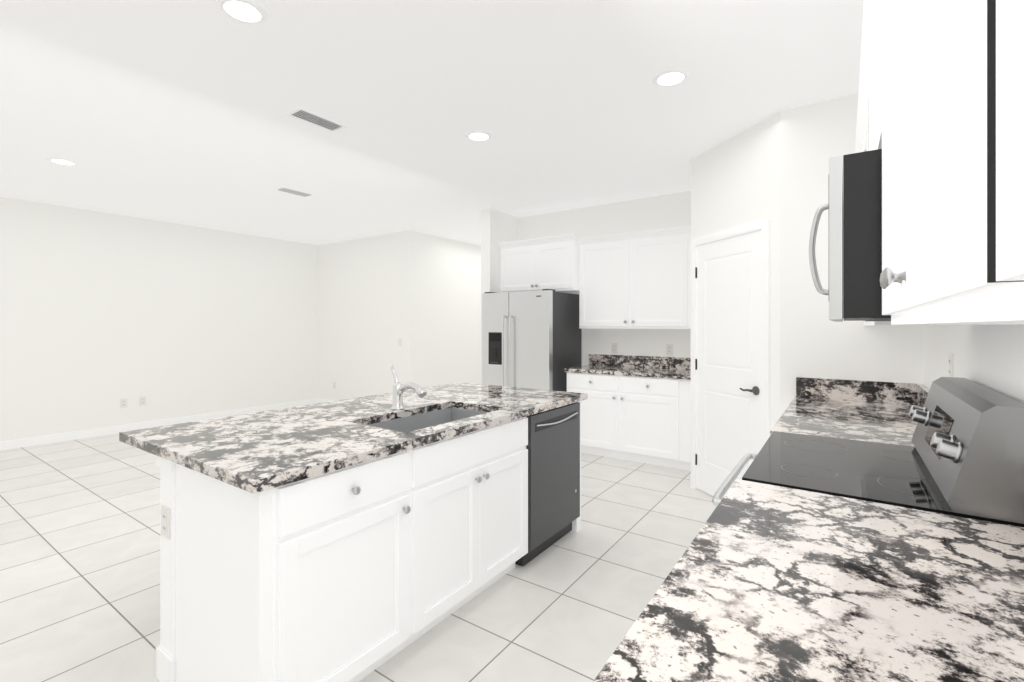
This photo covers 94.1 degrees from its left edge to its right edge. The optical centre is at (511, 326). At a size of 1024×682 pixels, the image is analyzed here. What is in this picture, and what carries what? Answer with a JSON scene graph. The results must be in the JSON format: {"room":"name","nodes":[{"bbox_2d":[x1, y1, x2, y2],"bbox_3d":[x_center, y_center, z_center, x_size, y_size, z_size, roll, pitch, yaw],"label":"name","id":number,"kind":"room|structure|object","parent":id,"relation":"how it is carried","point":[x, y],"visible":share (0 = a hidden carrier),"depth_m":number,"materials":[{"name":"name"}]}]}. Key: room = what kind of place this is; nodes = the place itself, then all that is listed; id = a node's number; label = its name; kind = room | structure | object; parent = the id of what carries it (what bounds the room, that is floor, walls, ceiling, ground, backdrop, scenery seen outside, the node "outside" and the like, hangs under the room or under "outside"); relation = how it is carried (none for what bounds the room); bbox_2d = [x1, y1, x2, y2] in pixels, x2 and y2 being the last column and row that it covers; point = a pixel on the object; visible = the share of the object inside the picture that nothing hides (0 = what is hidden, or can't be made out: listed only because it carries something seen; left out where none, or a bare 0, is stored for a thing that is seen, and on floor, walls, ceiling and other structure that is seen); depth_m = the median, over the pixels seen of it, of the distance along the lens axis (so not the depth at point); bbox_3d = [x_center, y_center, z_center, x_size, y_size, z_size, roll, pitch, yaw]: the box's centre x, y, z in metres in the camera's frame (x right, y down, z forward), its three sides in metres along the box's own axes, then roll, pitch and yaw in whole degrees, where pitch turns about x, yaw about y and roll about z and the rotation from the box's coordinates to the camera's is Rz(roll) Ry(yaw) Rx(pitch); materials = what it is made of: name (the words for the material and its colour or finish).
{"room":"kitchen","nodes":[
{"label":"kitchen","id":0,"kind":"room"},
{"bbox_2d":[0,197,317,441],"bbox_3d":[-5.933,-0.030,4.962,0.150,2.800,8.850,0,0,35],"label":"wall","id":1,"kind":"structure","parent":0,"point":[102,314],"depth_m":6.30,"materials":[{"name":"white paint"}]},
{"bbox_2d":[120,398,126,407],"bbox_3d":[-5.007,0.990,6.151,0.008,0.115,0.072,0,0,35],"label":"electrical outlet","id":2,"kind":"object","parent":1,"relation":"attached to","point":[123,403],"visible":1,"depth_m":6.15,"materials":[{"name":"white plastic"}]},
{"bbox_2d":[139,396,145,405],"bbox_3d":[-4.892,0.990,6.315,0.008,0.115,0.072,0,0,35],"label":"electrical outlet","id":3,"kind":"object","parent":1,"relation":"attached to","point":[142,400],"visible":1,"depth_m":6.31,"materials":[{"name":"white plastic"}]},
{"bbox_2d":[0,399,317,450],"bbox_3d":[-5.867,1.323,4.916,0.013,0.095,8.550,0,0,35],"label":"baseboard","id":4,"kind":"structure","parent":1,"relation":"attached to","point":[26,442],"depth_m":6.21,"materials":[{"name":"white wood"}]},
{"bbox_2d":[0,433,715,681],"bbox_3d":[-1.404,1.400,4.332,8.400,0.060,13.100,0,0,35],"label":"floor","id":5,"kind":"structure","parent":0,"point":[79,560],"depth_m":2.58,"materials":[{"name":"tile"}]},
{"bbox_2d":[156,397,587,681],"bbox_3d":[-0.437,0.932,2.536,0.795,0.875,2.200,0,0,35],"label":"kitchen island","id":6,"kind":"object","parent":5,"relation":"on","point":[357,539],"depth_m":1.75,"materials":[{"name":"white wood"}]},
{"bbox_2d":[161,505,169,539],"bbox_3d":[-1.328,0.750,1.825,0.072,0.115,0.008,0,0,35],"label":"outlet","id":7,"kind":"object","parent":6,"relation":"attached to","point":[165,521],"visible":1,"depth_m":1.82,"materials":[{"name":"white plastic"}]},
{"bbox_2d":[119,409,426,496],"bbox_3d":[-1.025,0.475,2.016,1.132,0.038,0.705,0,0,35],"label":"island countertop","id":8,"kind":"structure","parent":6,"relation":"on","point":[248,452],"depth_m":1.85,"materials":[{"name":"multicoloured stone"}]},
{"bbox_2d":[359,405,490,432],"bbox_3d":[-0.410,0.597,2.475,0.455,0.231,0.790,0,0,35],"label":"sink","id":9,"kind":"object","parent":8,"relation":"in","point":[405,421],"depth_m":2.72,"materials":[{"name":"grey metal"}]},
{"bbox_2d":[287,393,526,440],"bbox_3d":[-0.608,0.475,2.613,1.132,0.038,0.750,0,0,35],"label":"island countertop","id":10,"kind":"structure","parent":6,"relation":"on","point":[371,408],"depth_m":2.55,"materials":[{"name":"multicoloured stone"}]},
{"bbox_2d":[387,365,430,408],"bbox_3d":[-0.568,0.336,2.585,0.271,0.240,0.072,0,0,35],"label":"faucet","id":11,"kind":"object","parent":10,"relation":"on","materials":[{"name":"silver metal"}]},
{"bbox_2d":[431,382,586,412],"bbox_3d":[-0.172,0.475,3.238,1.132,0.038,0.775,0,0,35],"label":"island countertop","id":12,"kind":"structure","parent":6,"relation":"on","point":[477,396],"depth_m":3.10,"materials":[{"name":"multicoloured stone"}]},
{"bbox_2d":[515,402,579,565],"bbox_3d":[0.045,0.934,3.067,0.595,0.871,0.598,0,0,35],"label":"dishwasher","id":13,"kind":"object","parent":6,"relation":"in","point":[553,446],"visible":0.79,"depth_m":2.85,"materials":[{"name":"grey metal"}]},
{"bbox_2d":[482,289,580,391],"bbox_3d":[0.224,0.484,5.638,0.912,1.772,0.836,0,0,35],"label":"refrigerator","id":14,"kind":"object","parent":5,"relation":"on","point":[531,339],"visible":0.67,"depth_m":5.32,"materials":[{"name":"grey metal"}]},
{"bbox_2d":[567,374,679,468],"bbox_3d":[1.257,0.933,5.080,1.210,0.876,0.625,0,0,35],"label":"base cabinet","id":15,"kind":"object","parent":5,"relation":"on","point":[636,408],"depth_m":4.77,"materials":[{"name":"white wood"}]},
{"bbox_2d":[564,366,690,377],"bbox_3d":[1.324,0.475,5.023,1.414,0.038,0.641,0,0,35],"label":"countertop","id":16,"kind":"structure","parent":15,"relation":"on","point":[632,371],"depth_m":4.91,"materials":[{"name":"multicoloured stone"}]},
{"bbox_2d":[680,378,690,470],"bbox_3d":[1.802,0.933,4.700,0.259,0.876,0.625,0,0,35],"label":"base cabinet","id":17,"kind":"object","parent":5,"relation":"on","point":[685,383],"depth_m":4.47,"materials":[{"name":"white wood"}]},
{"bbox_2d":[593,479,1023,681],"bbox_3d":[0.134,0.851,0.120,0.654,1.039,2.755,0,0,35],"label":"countertop","id":18,"kind":"structure","parent":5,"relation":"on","point":[762,582],"depth_m":0.80,"materials":[{"name":"multicoloured"}]},
{"bbox_2d":[770,377,929,446],"bbox_3d":[1.738,0.851,2.419,0.654,1.039,1.270,0,0,35],"label":"countertop","id":19,"kind":"structure","parent":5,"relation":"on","point":[871,411],"depth_m":2.57,"materials":[{"name":"multicoloured stone"}]},
{"bbox_2d":[712,377,1023,526],"bbox_3d":[1.115,0.777,1.597,0.712,1.185,0.770,0,0,35],"label":"range","id":20,"kind":"object","parent":5,"relation":"on","point":[964,457],"visible":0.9,"depth_m":1.33,"materials":[{"name":"black glass"}]},
{"bbox_2d":[318,230,416,400],"bbox_3d":[-2.431,-0.030,7.823,2.320,2.800,0.150,0,0,35],"label":"wall","id":21,"kind":"structure","parent":0,"point":[367,302],"depth_m":7.67,"materials":[{"name":"white paint"}]},
{"bbox_2d":[318,399,331,402],"bbox_3d":[-2.470,1.323,7.751,2.280,0.095,0.013,0,0,35],"label":"baseboard","id":22,"kind":"structure","parent":21,"relation":"attached to","point":[319,400],"depth_m":8.33,"materials":[{"name":"white wood"}]},
{"bbox_2d":[398,338,401,345],"bbox_3d":[-1.698,0.240,7.214,0.072,0.115,0.008,0,0,35],"label":"light switch","id":23,"kind":"object","parent":21,"relation":"attached to","point":[399,341],"visible":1,"depth_m":7.21,"materials":[{"name":"white plastic"}]},
{"bbox_2d":[0,0,863,245],"bbox_3d":[-1.404,-1.460,4.332,8.400,0.060,13.100,0,0,35],"label":"ceiling","id":24,"kind":"structure","parent":0,"point":[173,111],"depth_m":3.02,"materials":[{"name":"white paint"}]},
{"bbox_2d":[47,157,77,165],"bbox_3d":[-3.888,-1.424,4.127,0.196,0.011,0.196,0,0,35],"label":"recessed light","id":25,"kind":"object","parent":24,"relation":"in","point":[61,161],"visible":1,"depth_m":4.11,"materials":[{"name":"white plastic"}]},
{"bbox_2d":[217,0,266,23],"bbox_3d":[-1.217,-1.424,2.153,0.196,0.011,0.196,0,0,35],"label":"recessed light","id":26,"kind":"object","parent":24,"relation":"in","point":[248,11],"visible":1,"depth_m":2.15,"materials":[{"name":"white plastic"}]},
{"bbox_2d":[274,187,314,196],"bbox_3d":[-2.312,-1.423,5.075,0.170,0.015,0.360,0,0,35],"label":"ceiling vent","id":27,"kind":"object","parent":24,"relation":"in","point":[293,191],"visible":0.96,"depth_m":5.05,"materials":[{"name":"white metal"}]},
{"bbox_2d":[286,107,346,131],"bbox_3d":[-1.351,-1.423,3.308,0.170,0.015,0.360,0,0,35],"label":"ceiling vent","id":28,"kind":"object","parent":24,"relation":"in","point":[312,118],"visible":1,"depth_m":3.29,"materials":[{"name":"white metal"}]},
{"bbox_2d":[466,130,491,141],"bbox_3d":[-0.249,-1.424,3.576,0.196,0.011,0.196,0,0,35],"label":"recessed light","id":29,"kind":"object","parent":24,"relation":"in","point":[478,135],"visible":1,"depth_m":3.55,"materials":[{"name":"white plastic"}]},
{"bbox_2d":[653,68,688,86],"bbox_3d":[0.912,-1.424,2.741,0.196,0.011,0.196,0,0,35],"label":"recessed light","id":30,"kind":"object","parent":24,"relation":"in","point":[671,77],"visible":0.98,"depth_m":2.73,"materials":[{"name":"white plastic"}]},
{"bbox_2d":[417,232,480,387],"bbox_3d":[-0.383,-0.030,8.863,0.150,2.800,3.900,0,0,35],"label":"wall","id":31,"kind":"structure","parent":0,"point":[448,311],"depth_m":7.77,"materials":[{"name":"white paint"}]},
{"bbox_2d":[481,208,518,383],"bbox_3d":[0.941,-0.030,7.623,0.140,2.800,4.420,0,0,35],"label":"wall","id":32,"kind":"structure","parent":0,"point":[497,227],"depth_m":5.84,"materials":[{"name":"white paint"}]},
{"bbox_2d":[519,191,690,365],"bbox_3d":[1.726,-0.030,5.227,3.890,2.800,0.150,0,0,35],"label":"wall","id":33,"kind":"structure","parent":0,"point":[657,212],"depth_m":5.44,"materials":[{"name":"white paint"}]},
{"bbox_2d":[499,234,579,292],"bbox_3d":[0.383,-0.719,5.798,1.030,0.626,0.448,0,0,35],"label":"upper cabinet","id":34,"kind":"object","parent":33,"relation":"attached to","point":[535,264],"visible":0.98,"depth_m":5.60,"materials":[{"name":"white wood"}]},
{"bbox_2d":[612,343,617,352],"bbox_3d":[1.185,0.250,5.508,0.072,0.115,0.008,0,0,35],"label":"electrical outlet","id":35,"kind":"object","parent":33,"relation":"attached to","point":[614,347],"visible":1,"depth_m":5.50,"materials":[{"name":"white plastic"}]},
{"bbox_2d":[577,225,690,328],"bbox_3d":[1.344,-0.483,5.203,1.210,1.018,0.322,0,0,35],"label":"upper cabinet","id":36,"kind":"object","parent":33,"relation":"attached to","point":[627,281],"depth_m":5.03,"materials":[{"name":"white wood"}]},
{"bbox_2d":[588,354,690,369],"bbox_3d":[1.499,0.393,5.275,1.414,0.125,0.028,0,0,35],"label":"backsplash","id":37,"kind":"structure","parent":33,"relation":"attached to","point":[594,359],"depth_m":5.31,"materials":[{"name":"multicoloured stone"}]},
{"bbox_2d":[666,344,672,354],"bbox_3d":[1.701,0.250,5.148,0.072,0.115,0.008,0,0,35],"label":"electrical outlet","id":38,"kind":"object","parent":33,"relation":"attached to","point":[669,349],"visible":1,"depth_m":5.14,"materials":[{"name":"white plastic"}]},
{"bbox_2d":[691,93,922,430],"bbox_3d":[2.231,-0.030,3.818,1.450,2.800,1.585,0,0,35],"label":"wall","id":39,"kind":"structure","parent":0,"point":[774,168],"depth_m":3.11,"materials":[{"name":"white paint"}]},
{"bbox_2d":[691,219,769,498],"bbox_3d":[1.654,0.320,3.660,0.127,2.101,0.848,0,0,-15],"label":"pantry door","id":40,"kind":"structure","parent":39,"relation":"in","point":[730,349],"depth_m":3.64,"materials":[{"name":"white wood"}]},
{"bbox_2d":[923,324,1023,402],"bbox_3d":[0.823,-0.030,0.402,0.150,2.800,9.100,0,0,35],"label":"wall","id":41,"kind":"structure","parent":0,"point":[990,356],"depth_m":1.58,"materials":[{"name":"white paint"}]},
{"bbox_2d":[859,112,874,325],"bbox_3d":[1.903,-0.498,2.311,0.322,0.988,1.259,0,0,35],"label":"upper cabinet","id":42,"kind":"object","parent":41,"relation":"attached to","point":[866,323],"depth_m":2.35,"materials":[{"name":"white wood"}]},
{"bbox_2d":[863,0,874,151],"bbox_3d":[1.310,-0.736,1.461,0.322,0.511,0.784,0,0,35],"label":"upper cabinet","id":43,"kind":"object","parent":41,"relation":"attached to","point":[869,64],"depth_m":1.75,"materials":[{"name":"white wood"}]},
{"bbox_2d":[809,149,890,321],"bbox_3d":[1.227,-0.240,1.519,0.462,0.444,0.762,0,0,35],"label":"microwave","id":44,"kind":"object","parent":43,"relation":"attached to","point":[854,207],"visible":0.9,"depth_m":1.27,"materials":[{"name":"black plastic"}]},
{"bbox_2d":[875,0,938,325],"bbox_3d":[0.740,-0.498,0.643,0.322,0.988,1.180,0,0,35],"label":"upper cabinet","id":45,"kind":"object","parent":41,"relation":"attached to","point":[906,31],"depth_m":0.72,"materials":[{"name":"white wood"}]},
{"bbox_2d":[949,353,952,376],"bbox_3d":[1.845,0.170,2.005,0.008,0.115,0.072,0,0,35],"label":"electrical outlet","id":46,"kind":"object","parent":41,"relation":"attached to","point":[950,364],"visible":0.88,"depth_m":1.99,"materials":[{"name":"white plastic"}]},
{"bbox_2d":[939,0,1023,324],"bbox_3d":[0.139,-0.498,-0.219,0.322,0.988,1.200,0,0,35],"label":"upper cabinet","id":47,"kind":"object","parent":41,"relation":"attached to","point":[940,117],"depth_m":0.34,"materials":[{"name":"white wood"}]}
]}

